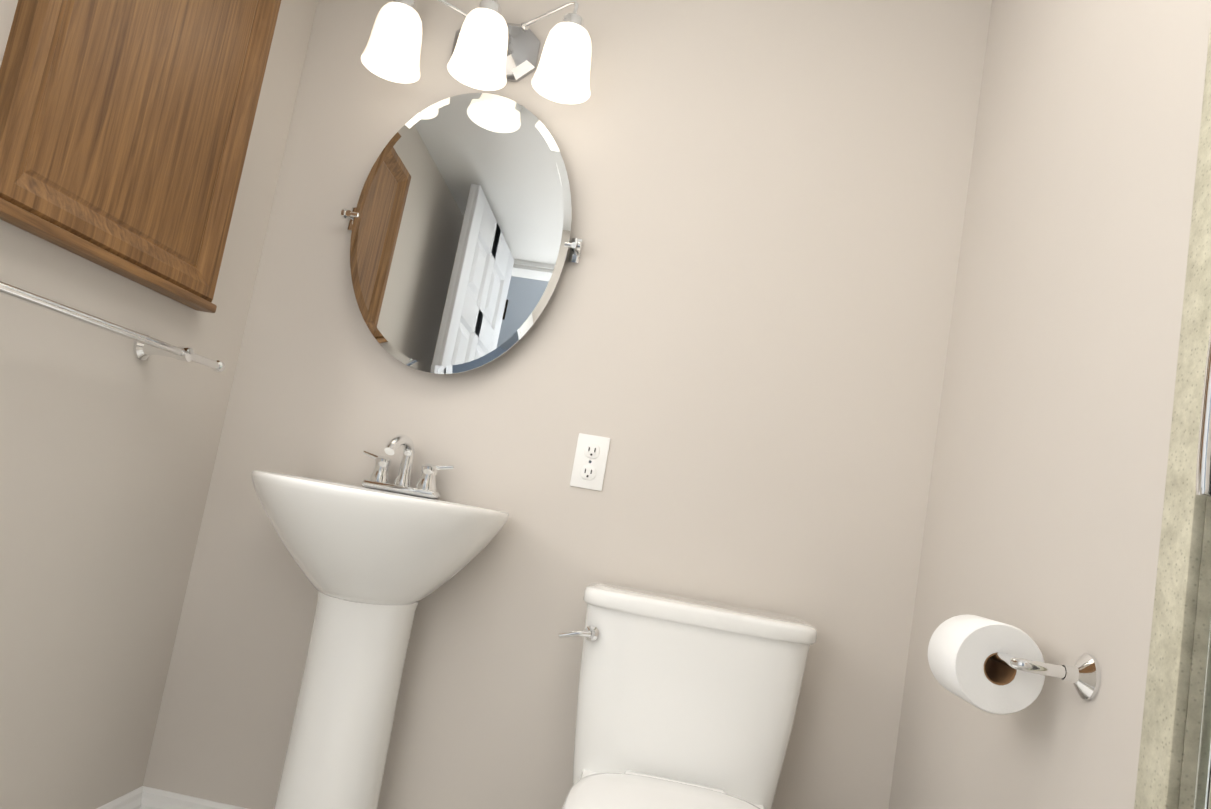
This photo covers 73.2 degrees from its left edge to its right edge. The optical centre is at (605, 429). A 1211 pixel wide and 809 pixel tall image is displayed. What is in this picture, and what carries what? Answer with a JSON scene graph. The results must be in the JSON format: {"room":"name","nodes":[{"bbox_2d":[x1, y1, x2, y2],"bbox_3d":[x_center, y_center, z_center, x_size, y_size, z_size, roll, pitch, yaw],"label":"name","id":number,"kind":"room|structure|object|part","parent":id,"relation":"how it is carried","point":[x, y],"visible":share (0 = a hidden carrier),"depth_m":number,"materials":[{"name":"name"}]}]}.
{"room":"bathroom","nodes":[
{"label":"bathroom","id":0,"kind":"room"},
{"bbox_2d":[0,0,317,808],"bbox_3d":[-0.939,-0.429,0.888,0.120,2.450,1.975,9,-6,5],"label":"wall","id":1,"kind":"structure","parent":0,"point":[108,446],"depth_m":1.50,"materials":[{"name":"paint"}]},
{"bbox_2d":[0,281,224,371],"bbox_3d":[-0.837,-0.181,1.225,0.097,0.048,0.838,9,-6,5],"label":"towel rail","id":2,"kind":"object","parent":1,"relation":"attached to","point":[145,347],"visible":1,"depth_m":1.34,"materials":[{"name":"silver metal"}]},
{"bbox_2d":[96,786,142,808],"bbox_3d":[-1.062,0.721,0.818,0.017,0.140,1.855,9,-6,5],"label":"baseboard","id":3,"kind":"structure","parent":1,"relation":"attached to","point":[131,800],"depth_m":1.69,"materials":[{"name":"white wood"}]},
{"bbox_2d":[0,0,280,312],"bbox_3d":[-0.772,-0.634,1.423,0.044,0.738,0.558,9,-6,5],"label":"medicine cabinet","id":4,"kind":"object","parent":1,"relation":"attached to","point":[125,129],"visible":1,"depth_m":1.38,"materials":[{"name":"brown wood"}]},
{"bbox_2d":[143,0,991,808],"bbox_3d":[0.416,-0.096,1.805,2.720,2.450,0.120,9,-6,5],"label":"wall","id":5,"kind":"structure","parent":0,"point":[733,344],"depth_m":1.77,"materials":[{"name":"paint"}]},
{"bbox_2d":[140,786,247,808],"bbox_3d":[-0.246,0.953,1.658,1.540,0.140,0.017,9,-6,5],"label":"baseboard","id":6,"kind":"structure","parent":5,"relation":"attached to","point":[152,798],"depth_m":1.73,"materials":[{"name":"white wood"}]},
{"bbox_2d":[341,93,582,373],"bbox_3d":[-0.321,-0.441,1.816,0.548,0.656,0.049,9,-6,5],"label":"mirror","id":7,"kind":"object","parent":5,"relation":"attached to","point":[460,220],"visible":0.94,"depth_m":1.80,"materials":[{"name":"clear glass"}]},
{"bbox_3d":[-0.585,-0.485,1.829,0.011,0.021,0.022,9,-6,5],"label":"bracket knob","id":8,"kind":"part","parent":7,"relation":"part of","materials":[{"name":"silver metal"}]},
{"bbox_3d":[-0.573,-0.482,1.839,0.014,0.014,0.034,9,-6,5],"label":"bracket post","id":9,"kind":"part","parent":7,"relation":"part of","materials":[{"name":"silver metal"}]},
{"bbox_3d":[-0.572,-0.480,1.860,0.024,0.056,0.008,9,-6,5],"label":"bracket plate","id":10,"kind":"part","parent":7,"relation":"part of","materials":[{"name":"silver metal"}]},
{"bbox_3d":[-0.068,-0.400,1.792,0.014,0.014,0.034,9,-6,5],"label":"bracket post","id":11,"kind":"part","parent":7,"relation":"part of","materials":[{"name":"silver metal"}]},
{"bbox_3d":[-0.067,-0.398,1.813,0.024,0.056,0.008,9,-6,5],"label":"bracket plate","id":12,"kind":"part","parent":7,"relation":"part of","materials":[{"name":"silver metal"}]},
{"bbox_3d":[-0.058,-0.400,1.780,0.011,0.021,0.022,9,-6,5],"label":"bracket knob","id":13,"kind":"part","parent":7,"relation":"part of","materials":[{"name":"silver metal"}]},
{"bbox_2d":[361,0,591,103],"bbox_3d":[-0.265,-0.864,1.795,0.511,0.205,0.184,9,-6,5],"label":"sconce","id":14,"kind":"object","parent":5,"relation":"attached to","point":[492,49],"visible":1,"depth_m":1.76,"materials":[{"name":"white glass"}]},
{"bbox_3d":[-0.460,-0.861,1.796,0.129,0.134,0.129,9,-6,5],"label":"lamp shade","id":15,"kind":"part","parent":14,"relation":"part of","materials":[{"name":"white glass"}]},
{"bbox_3d":[-0.373,-0.961,1.843,0.142,0.039,0.091,9,-6,5],"label":"arm","id":16,"kind":"part","parent":14,"relation":"part of"},
{"bbox_3d":[-0.265,-0.831,1.763,0.129,0.134,0.129,9,-6,5],"label":"lamp shade","id":17,"kind":"part","parent":14,"relation":"part of","materials":[{"name":"white glass"}]},
{"bbox_3d":[-0.255,-0.878,1.874,0.200,0.136,0.030,9,-6,5],"label":"plate","id":18,"kind":"part","parent":14,"relation":"part of","materials":[{"name":"silver metal"}]},
{"bbox_3d":[-0.125,-0.921,1.820,0.140,0.039,0.091,9,-6,5],"label":"arm","id":19,"kind":"part","parent":14,"relation":"part of"},
{"bbox_3d":[-0.084,-0.800,1.761,0.129,0.134,0.129,9,-6,5],"label":"lamp shade","id":20,"kind":"part","parent":14,"relation":"part of","materials":[{"name":"white glass"}]},
{"bbox_2d":[570,433,610,490],"bbox_3d":[-0.033,0.069,1.753,0.070,0.116,0.009,9,-6,5],"label":"outlet","id":21,"kind":"object","parent":5,"relation":"attached to","point":[590,462],"visible":1,"depth_m":1.75,"materials":[{"name":"white plastic"}]},
{"bbox_2d":[889,0,1210,808],"bbox_3d":[0.714,-0.102,1.281,0.080,2.450,0.875,9,-6,5],"label":"wall","id":22,"kind":"structure","parent":0,"point":[1043,522],"depth_m":1.17,"materials":[{"name":"paint"}]},
{"bbox_2d":[928,614,1100,714],"bbox_3d":[0.515,0.309,1.067,0.139,0.114,0.225,9,-6,5],"label":"paper holder","id":23,"kind":"object","parent":22,"relation":"attached to","point":[989,665],"visible":1,"depth_m":1.04,"materials":[{"name":"white paper"}]},
{"bbox_3d":[0.532,0.298,1.070,0.070,0.015,0.193,9,-6,5],"label":"arm","id":24,"kind":"part","parent":23,"relation":"part of"},
{"bbox_2d":[1134,21,1210,808],"bbox_3d":[0.597,0.075,0.841,0.012,1.970,0.052,9,-6,5],"label":"jamb","id":25,"kind":"object","parent":22,"relation":"attached to","point":[1167,687],"visible":1,"depth_m":0.83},
{"bbox_2d":[1178,497,1210,808],"bbox_3d":[0.646,0.081,0.816,0.092,1.970,0.012,9,-6,5],"label":"shower door","id":26,"kind":"object","parent":22,"relation":"attached to","point":[1194,707],"visible":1,"depth_m":0.79,"materials":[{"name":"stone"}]},
{"bbox_2d":[1194,621,1210,808],"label":"glass","id":27,"kind":"object","parent":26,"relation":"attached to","point":[1207,803],"depth_m":0.78,"materials":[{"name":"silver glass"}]},
{"bbox_2d":[1196,332,1210,498],"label":"shower door frame","id":28,"kind":"structure","parent":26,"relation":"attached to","point":[1203,479],"depth_m":0.76,"materials":[{"name":"silver metal"}]},
{"bbox_3d":[0.592,-0.015,0.766,0.059,0.166,0.015,9,-6,5],"label":"handle","id":29,"kind":"part","parent":28,"relation":"part of","materials":[{"name":"silver metal"}]},
{"bbox_3d":[-0.163,0.833,-0.704,3.100,0.100,5.000,9,-6,5],"label":"floor","id":30,"kind":"structure","parent":0,"visible":0},
{"bbox_2d":[251,434,508,808],"bbox_3d":[-0.506,0.470,1.522,0.484,0.968,0.430,9,-6,5],"label":"sink","id":31,"kind":"object","parent":30,"relation":"on","point":[376,565],"visible":1,"depth_m":1.52,"materials":[{"name":"white ceramic"}]},
{"bbox_2d":[251,469,508,606],"bbox_3d":[-0.464,0.223,1.546,0.486,0.223,0.426,9,-6,5],"label":"basin","id":32,"kind":"object","parent":31,"relation":"in","point":[357,546],"depth_m":1.44,"materials":[{"name":"white ceramic"}]},
{"bbox_2d":[362,434,453,498],"bbox_3d":[-0.426,0.069,1.680,0.200,0.120,0.151,9,-6,5],"label":"faucet","id":33,"kind":"object","parent":31,"relation":"on","point":[379,479],"depth_m":1.71,"materials":[{"name":"silver metal"}]},
{"bbox_2d":[559,583,816,808],"bbox_3d":[0.089,0.668,1.309,0.472,0.737,0.727,9,-6,5],"label":"toilet","id":34,"kind":"object","parent":30,"relation":"on","point":[686,703],"visible":1,"depth_m":1.49,"materials":[{"name":"white ceramic"}]},
{"bbox_3d":[-0.056,0.378,1.503,0.059,0.023,0.015,9,-6,5],"label":"handle lever","id":35,"kind":"part","parent":34,"relation":"part of","materials":[{"name":"silver metal"}]},
{"bbox_3d":[-0.026,0.378,1.512,0.028,0.028,0.018,9,-6,5],"label":"handle","id":36,"kind":"part","parent":34,"relation":"part of","materials":[{"name":"silver metal"}]},
{"bbox_3d":[0.104,0.597,1.204,0.348,0.023,0.490,9,-6,5],"label":"lid","id":37,"kind":"part","parent":34,"relation":"part of","materials":[{"name":"white plastic"}]},
{"bbox_3d":[0.180,0.354,1.589,0.444,0.032,0.204,9,-6,5],"label":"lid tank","id":38,"kind":"part","parent":34,"relation":"part of","materials":[{"name":"white ceramic"}]}
]}

